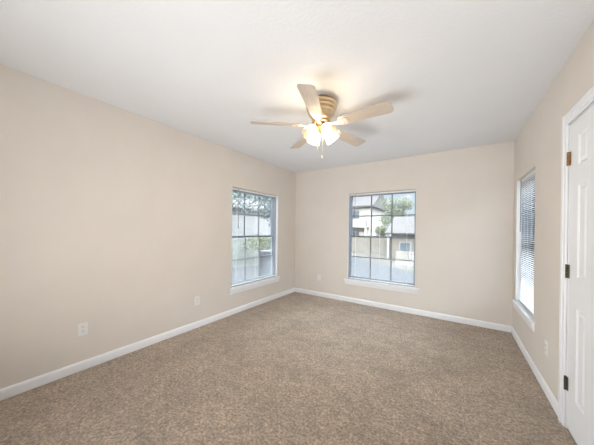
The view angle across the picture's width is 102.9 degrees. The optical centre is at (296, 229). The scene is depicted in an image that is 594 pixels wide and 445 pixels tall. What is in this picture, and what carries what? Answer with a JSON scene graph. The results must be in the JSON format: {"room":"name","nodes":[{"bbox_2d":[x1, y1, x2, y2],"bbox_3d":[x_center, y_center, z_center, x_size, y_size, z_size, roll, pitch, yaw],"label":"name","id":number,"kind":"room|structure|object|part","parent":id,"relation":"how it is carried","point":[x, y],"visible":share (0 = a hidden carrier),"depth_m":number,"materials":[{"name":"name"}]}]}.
{"room":"empty bedroom","nodes":[
{"label":"empty bedroom","id":0,"kind":"room"},
{"bbox_2d":[0,64,295,388],"bbox_3d":[-1.460,0.033,2.892,0.160,2.440,5.204,1,0,34],"label":"wall","id":1,"kind":"structure","parent":0,"point":[114,219],"depth_m":2.22,"materials":[{"name":"beige paint"}]},
{"bbox_2d":[77,321,87,336],"bbox_3d":[-1.899,0.881,2.101,0.009,0.116,0.072,1,0,34],"label":"power outlet","id":2,"kind":"object","parent":1,"relation":"attached to","point":[82,327],"visible":1,"depth_m":2.10,"materials":[{"name":"white plastic"}]},
{"bbox_2d":[0,288,294,400],"bbox_3d":[-1.403,1.211,2.843,0.014,0.084,4.884,1,0,34],"label":"baseboard","id":3,"kind":"structure","parent":1,"relation":"attached to","point":[10,391],"depth_m":2.29,"materials":[{"name":"white paint"}]},
{"bbox_2d":[194,295,199,305],"bbox_3d":[-1.277,0.905,3.031,0.009,0.116,0.072,1,0,34],"label":"power outlet","id":4,"kind":"object","parent":1,"relation":"attached to","point":[197,298],"visible":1,"depth_m":3.03,"materials":[{"name":"white plastic"}]},
{"bbox_2d":[228,186,279,294],"bbox_3d":[-0.712,0.158,3.979,0.178,1.596,1.200,1,0,34],"label":"window","id":5,"kind":"structure","parent":1,"relation":"in","point":[274,227],"depth_m":4.15,"materials":[{"name":"white paint"}]},
{"bbox_3d":[-0.768,-0.249,4.021,0.022,0.744,1.050,1,0,34],"label":"sash","id":6,"kind":"part","parent":5,"relation":"part of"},
{"bbox_3d":[-0.753,0.472,4.004,0.022,0.744,1.050,1,0,34],"label":"sash","id":7,"kind":"part","parent":5,"relation":"part of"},
{"bbox_3d":[-0.748,0.113,4.004,0.022,0.026,1.018,1,0,34],"label":"meeting rail","id":8,"kind":"part","parent":5,"relation":"part of","materials":[{"name":"grey metal"}]},
{"bbox_2d":[231,188,276,286],"bbox_3d":[-0.690,0.112,3.965,0.038,1.482,1.066,1,0,34],"label":"mini blind","id":9,"kind":"object","parent":5,"relation":"attached to","point":[249,192],"visible":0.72,"depth_m":3.90,"materials":[{"name":"white plastic"}]},
{"bbox_3d":[-0.703,0.846,3.967,0.024,0.014,1.060,1,0,34],"label":"rail","id":10,"kind":"part","parent":9,"relation":"part of","materials":[{"name":"white plastic"}]},
{"bbox_3d":[-0.721,0.879,3.979,0.178,0.030,1.200,1,0,34],"label":"sill","id":11,"kind":"part","parent":5,"relation":"part of","materials":[{"name":"white paint"}]},
{"bbox_2d":[0,292,576,444],"bbox_3d":[0.004,1.302,1.901,3.724,0.060,5.204,1,0,34],"label":"floor","id":12,"kind":"structure","parent":0,"point":[294,368],"depth_m":1.87,"materials":[{"name":"brown carpet"}]},
{"bbox_2d":[0,0,593,172],"bbox_3d":[0.017,-1.198,1.915,3.674,0.060,5.204,1,0,34],"label":"ceiling","id":13,"kind":"structure","parent":0,"point":[454,74],"depth_m":1.65,"materials":[{"name":"white paint"}]},
{"bbox_2d":[250,84,393,158],"bbox_3d":[0.246,-0.893,2.106,1.156,0.544,1.230,1,0,34],"label":"ceiling fan","id":14,"kind":"object","parent":13,"relation":"hanging from","point":[320,109],"visible":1,"depth_m":2.01,"materials":[{"name":"beige wood"}]},
{"bbox_3d":[-0.186,-0.931,2.076,0.437,0.006,0.128,1,13,-6],"label":"blade","id":15,"kind":"part","parent":14,"relation":"part of","materials":[{"name":"beige wood"}]},
{"bbox_3d":[0.056,-0.927,2.491,0.128,0.006,0.435,-13,5,-23],"label":"blade","id":16,"kind":"part","parent":14,"relation":"part of","materials":[{"name":"brown wood"}]},
{"bbox_3d":[0.056,-0.930,2.103,0.203,0.038,0.080,1,13,-6],"label":"blade arm","id":17,"kind":"part","parent":14,"relation":"part of","materials":[{"name":"metal"}]},
{"bbox_3d":[0.124,-0.864,2.075,0.130,0.102,0.130,48,-20,-19],"label":"lamp shade","id":18,"kind":"part","parent":14,"relation":"part of","materials":[{"name":"white glass"}]},
{"bbox_3d":[0.109,-0.927,1.727,0.128,0.006,0.447,14,3,15],"label":"blade","id":19,"kind":"part","parent":14,"relation":"part of","materials":[{"name":"brown wood"}]},
{"bbox_3d":[0.167,-0.864,2.211,0.130,0.102,0.130,1,44,-28],"label":"lamp shade","id":20,"kind":"part","parent":14,"relation":"part of","materials":[{"name":"white glass"}]},
{"bbox_3d":[0.174,-0.928,1.966,0.080,0.038,0.203,14,3,15],"label":"blade arm","id":21,"kind":"part","parent":14,"relation":"part of","materials":[{"name":"metal"}]},
{"bbox_3d":[0.259,-0.868,2.036,0.052,0.079,0.052,1,-44,-28],"label":"bulb","id":22,"kind":"part","parent":14,"relation":"part of","materials":[{"name":"white glass"}]},
{"bbox_3d":[0.261,-0.862,2.031,0.130,0.102,0.130,1,-44,-28],"label":"lamp shade","id":23,"kind":"part","parent":14,"relation":"part of","materials":[{"name":"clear glass"}]},
{"bbox_3d":[0.304,-0.862,2.168,0.130,0.102,0.130,-47,20,-19],"label":"lamp shade","id":24,"kind":"part","parent":14,"relation":"part of","materials":[{"name":"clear glass"}]},
{"bbox_3d":[0.344,-0.926,2.026,0.203,0.038,0.080,1,-13,36],"label":"blade arm","id":25,"kind":"part","parent":14,"relation":"part of","materials":[{"name":"metal"}]},
{"bbox_3d":[0.524,-0.921,2.388,0.447,0.006,0.128,1,-13,-41],"label":"blade","id":26,"kind":"part","parent":14,"relation":"part of","materials":[{"name":"brown wood"}]},
{"bbox_3d":[0.535,-0.921,1.885,0.427,0.006,0.128,1,-13,36],"label":"blade","id":27,"kind":"part","parent":14,"relation":"part of","materials":[{"name":"brown wood"}]},
{"bbox_2d":[295,141,514,325],"bbox_3d":[1.402,0.070,4.011,3.354,2.440,0.160,1,0,34],"label":"wall","id":28,"kind":"structure","parent":0,"point":[465,196],"depth_m":3.47,"materials":[{"name":"beige paint"}]},
{"bbox_2d":[344,189,418,293],"bbox_3d":[1.400,0.168,3.989,1.207,1.617,0.178,1,0,34],"label":"window","id":29,"kind":"structure","parent":28,"relation":"in","point":[372,284],"depth_m":3.99,"materials":[{"name":"white paint"}]},
{"bbox_3d":[1.390,0.899,3.989,1.207,0.030,0.178,1,0,34],"label":"sill","id":30,"kind":"part","parent":29,"relation":"part of","materials":[{"name":"white paint"}]},
{"bbox_2d":[349,190,415,285],"bbox_3d":[1.386,0.121,3.967,1.073,1.502,0.038,1,0,34],"label":"mini blind","id":31,"kind":"object","parent":29,"relation":"attached to","point":[412,191],"visible":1,"depth_m":3.93,"materials":[{"name":"white plastic"}]},
{"bbox_3d":[1.379,0.865,3.971,1.067,0.014,0.024,1,0,34],"label":"rail","id":32,"kind":"part","parent":31,"relation":"part of","materials":[{"name":"white plastic"}]},
{"bbox_3d":[1.421,0.487,4.026,1.057,0.754,0.022,1,0,34],"label":"sash","id":33,"kind":"part","parent":29,"relation":"part of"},
{"bbox_3d":[1.447,-0.243,4.051,1.057,0.754,0.022,1,0,34],"label":"sash","id":34,"kind":"part","parent":29,"relation":"part of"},
{"bbox_3d":[1.425,0.123,4.026,1.025,0.026,0.022,1,0,34],"label":"meeting rail","id":35,"kind":"part","parent":29,"relation":"part of","materials":[{"name":"grey metal"}]},
{"bbox_2d":[295,288,510,332],"bbox_3d":[1.338,1.248,3.938,3.326,0.084,0.014,1,0,34],"label":"baseboard","id":36,"kind":"structure","parent":28,"relation":"attached to","point":[479,323],"depth_m":3.62,"materials":[{"name":"white paint"}]},
{"bbox_2d":[512,20,593,420],"bbox_3d":[1.461,0.071,0.937,0.160,2.440,5.204,1,0,34],"label":"wall","id":37,"kind":"structure","parent":0,"point":[538,144],"depth_m":1.88,"materials":[{"name":"beige paint"}]},
{"bbox_2d":[511,166,534,331],"bbox_3d":[2.487,0.171,2.507,0.178,1.542,0.910,1,0,34],"label":"window","id":38,"kind":"structure","parent":37,"relation":"in","point":[521,309],"depth_m":2.81,"materials":[{"name":"white paint"}]},
{"bbox_3d":[2.478,0.865,2.507,0.178,0.030,0.910,1,0,34],"label":"sill","id":39,"kind":"part","parent":38,"relation":"part of","materials":[{"name":"white paint"}]},
{"bbox_2d":[519,170,534,313],"bbox_3d":[2.466,0.124,2.522,0.038,1.427,0.776,1,0,34],"label":"mini blind","id":40,"kind":"object","parent":38,"relation":"attached to","point":[526,297],"visible":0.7,"depth_m":2.57,"materials":[{"name":"white plastic"}]},
{"bbox_3d":[2.639,0.132,2.772,0.029,1.400,0.001,1,0,34],"label":"ladder cord","id":41,"kind":"part","parent":40,"relation":"part of","materials":[{"name":"white fabric"}]},
{"bbox_3d":[2.461,0.830,2.519,0.024,0.014,0.770,1,0,34],"label":"rail","id":42,"kind":"part","parent":40,"relation":"part of","materials":[{"name":"white plastic"}]},
{"bbox_3d":[2.470,0.129,2.519,0.029,1.400,0.001,1,0,34],"label":"ladder cord","id":43,"kind":"part","parent":40,"relation":"part of","materials":[{"name":"white fabric"}]},
{"bbox_3d":[2.519,0.125,2.486,0.101,1.450,0.800,1,0,34],"label":"frame","id":44,"kind":"part","parent":38,"relation":"part of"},
{"bbox_3d":[2.520,0.472,2.482,0.022,0.717,0.760,1,0,34],"label":"sash","id":45,"kind":"part","parent":38,"relation":"part of","materials":[{"name":"white"}]},
{"bbox_3d":[2.520,0.472,2.482,0.004,0.665,0.728,1,0,34],"label":"glass pane","id":46,"kind":"part","parent":38,"relation":"part of","materials":[{"name":"clear glass"}]},
{"bbox_3d":[2.554,-0.221,2.466,0.022,0.717,0.760,1,0,34],"label":"sash","id":47,"kind":"part","parent":38,"relation":"part of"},
{"bbox_3d":[2.554,-0.221,2.466,0.004,0.665,0.728,1,0,34],"label":"glass pane","id":48,"kind":"part","parent":38,"relation":"part of","materials":[{"name":"clear glass"}]},
{"bbox_2d":[511,326,557,415],"bbox_3d":[2.265,1.260,2.320,0.014,0.084,1.674,1,0,34],"label":"baseboard","id":49,"kind":"structure","parent":37,"relation":"attached to","point":[554,403],"depth_m":2.03,"materials":[{"name":"white paint"}]},
{"bbox_2d":[545,339,547,356],"bbox_3d":[1.978,0.938,1.880,0.009,0.116,0.072,1,0,34],"label":"power outlet","id":50,"kind":"object","parent":37,"relation":"attached to","point":[546,342],"visible":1,"depth_m":1.87,"materials":[{"name":"white plastic"}]},
{"bbox_2d":[558,86,593,427],"bbox_3d":[1.650,0.263,1.241,0.178,2.061,0.813,1,0,34],"label":"trim","id":51,"kind":"structure","parent":37,"relation":"attached to","point":[587,99],"depth_m":1.56,"materials":[{"name":"white paint"}]},
{"bbox_2d":[563,104,593,444],"bbox_3d":[1.581,0.297,1.292,0.109,1.963,0.656,1,0,34],"label":"door","id":52,"kind":"structure","parent":37,"relation":"in","point":[579,380],"depth_m":1.39,"materials":[{"name":"white paint"}]},
{"label":"outside","id":53,"kind":"structure","parent":0,"visible":0},
{"bbox_2d":[352,252,413,271],"bbox_3d":[8.342,2.117,30.495,100.000,0.930,120.000,1,0,34],"label":"ground","id":54,"kind":"structure","parent":53,"point":[353,253],"depth_m":19.77,"materials":[{"name":"grey concrete"}]},
{"bbox_2d":[232,191,264,213],"bbox_3d":[-4.360,-1.356,12.582,6.228,6.265,6.196,1,0,34],"label":"oak tree","id":55,"kind":"object","parent":54,"relation":"on","point":[236,193],"visible":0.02,"depth_m":11.55,"materials":[{"name":"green plant"}]},
{"bbox_2d":[231,238,270,267],"bbox_3d":[-1.494,1.196,11.852,0.062,1.564,14.058,1,0,34],"label":"fence","id":56,"kind":"object","parent":54,"relation":"on","point":[238,241],"visible":0.07,"depth_m":10.44,"materials":[{"name":"grey wood"}]},
{"bbox_2d":[232,199,270,239],"bbox_3d":[-8.756,-0.490,19.096,6.800,5.300,16.800,1,0,34],"label":"house","id":57,"kind":"structure","parent":54,"relation":"on","point":[253,231],"depth_m":20.68,"materials":[{"name":"white"}]},
{"bbox_2d":[240,233,270,253],"bbox_3d":[-1.433,0.976,10.261,1.554,1.647,1.604,1,0,34],"label":"shrub","id":58,"kind":"object","parent":54,"relation":"on","point":[265,241],"visible":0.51,"depth_m":10.14,"materials":[{"name":"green plant"}]},
{"bbox_2d":[252,196,270,225],"bbox_3d":[-1.135,-0.984,17.304,4.266,6.275,4.532,1,0,34],"label":"oak tree","id":59,"kind":"object","parent":54,"relation":"on","point":[269,207],"visible":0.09,"depth_m":16.51,"materials":[{"name":"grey plant"}]},
{"bbox_2d":[257,250,270,276],"bbox_3d":[-0.724,1.143,7.753,0.900,0.949,0.900,1,0,34],"label":"air conditioner","id":60,"kind":"object","parent":54,"relation":"on","point":[264,251],"visible":0.12,"depth_m":7.55,"materials":[{"name":"grey paint"}]},
{"bbox_2d":[353,195,388,235],"bbox_3d":[5.773,-1.952,46.808,21.100,9.600,11.200,1,0,34],"label":"apartment building","id":61,"kind":"structure","parent":54,"relation":"on","point":[361,227],"depth_m":38.88,"materials":[{"name":"beige paint"}]},
{"bbox_3d":[9.742,-2.550,39.150,1.060,1.300,0.025,1,0,34],"label":"pane","id":62,"kind":"part","parent":61,"relation":"part of","materials":[{"name":"clear glass"}]},
{"bbox_2d":[352,237,390,253],"bbox_3d":[2.550,1.731,30.192,18.700,1.950,0.250,1,0,34],"label":"fence","id":63,"kind":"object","parent":54,"relation":"on","point":[384,240],"depth_m":26.35,"materials":[{"name":"beige paint"}]},
{"bbox_2d":[374,216,390,235],"bbox_3d":[10.289,0.421,28.509,2.148,4.590,2.497,1,0,34],"label":"shrub","id":64,"kind":"object","parent":54,"relation":"on","point":[382,231],"visible":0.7,"depth_m":28.23,"materials":[{"name":"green plant"}]},
{"bbox_2d":[381,197,412,222],"bbox_3d":[13.103,-0.858,31.426,4.351,7.218,5.097,1,0,-7],"label":"shade tree","id":65,"kind":"object","parent":54,"relation":"on","point":[395,209],"visible":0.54,"depth_m":30.54,"materials":[{"name":"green plant"}]},
{"bbox_2d":[385,217,414,258],"bbox_3d":[15.731,0.779,21.955,12.650,4.200,8.200,1,0,34],"label":"house","id":66,"kind":"structure","parent":54,"relation":"on","point":[397,225],"depth_m":22.00,"materials":[{"name":"paint"}]},
{"bbox_3d":[8.517,1.534,22.130,0.180,2.300,0.180,1,0,34],"label":"post","id":67,"kind":"part","parent":66,"relation":"part of","materials":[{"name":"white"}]},
{"bbox_3d":[9.854,1.577,21.593,0.860,0.830,0.025,1,0,34],"label":"pane","id":68,"kind":"part","parent":66,"relation":"part of","materials":[{"name":"glass"}]},
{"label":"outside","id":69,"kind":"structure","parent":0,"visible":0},
{"bbox_2d":[231,255,413,282],"bbox_3d":[0.639,2.003,17.181,34.000,0.930,20.700,1,0,34],"label":"parking lot","id":70,"kind":"structure","parent":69,"point":[353,258],"depth_m":10.44,"materials":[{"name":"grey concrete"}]}
]}

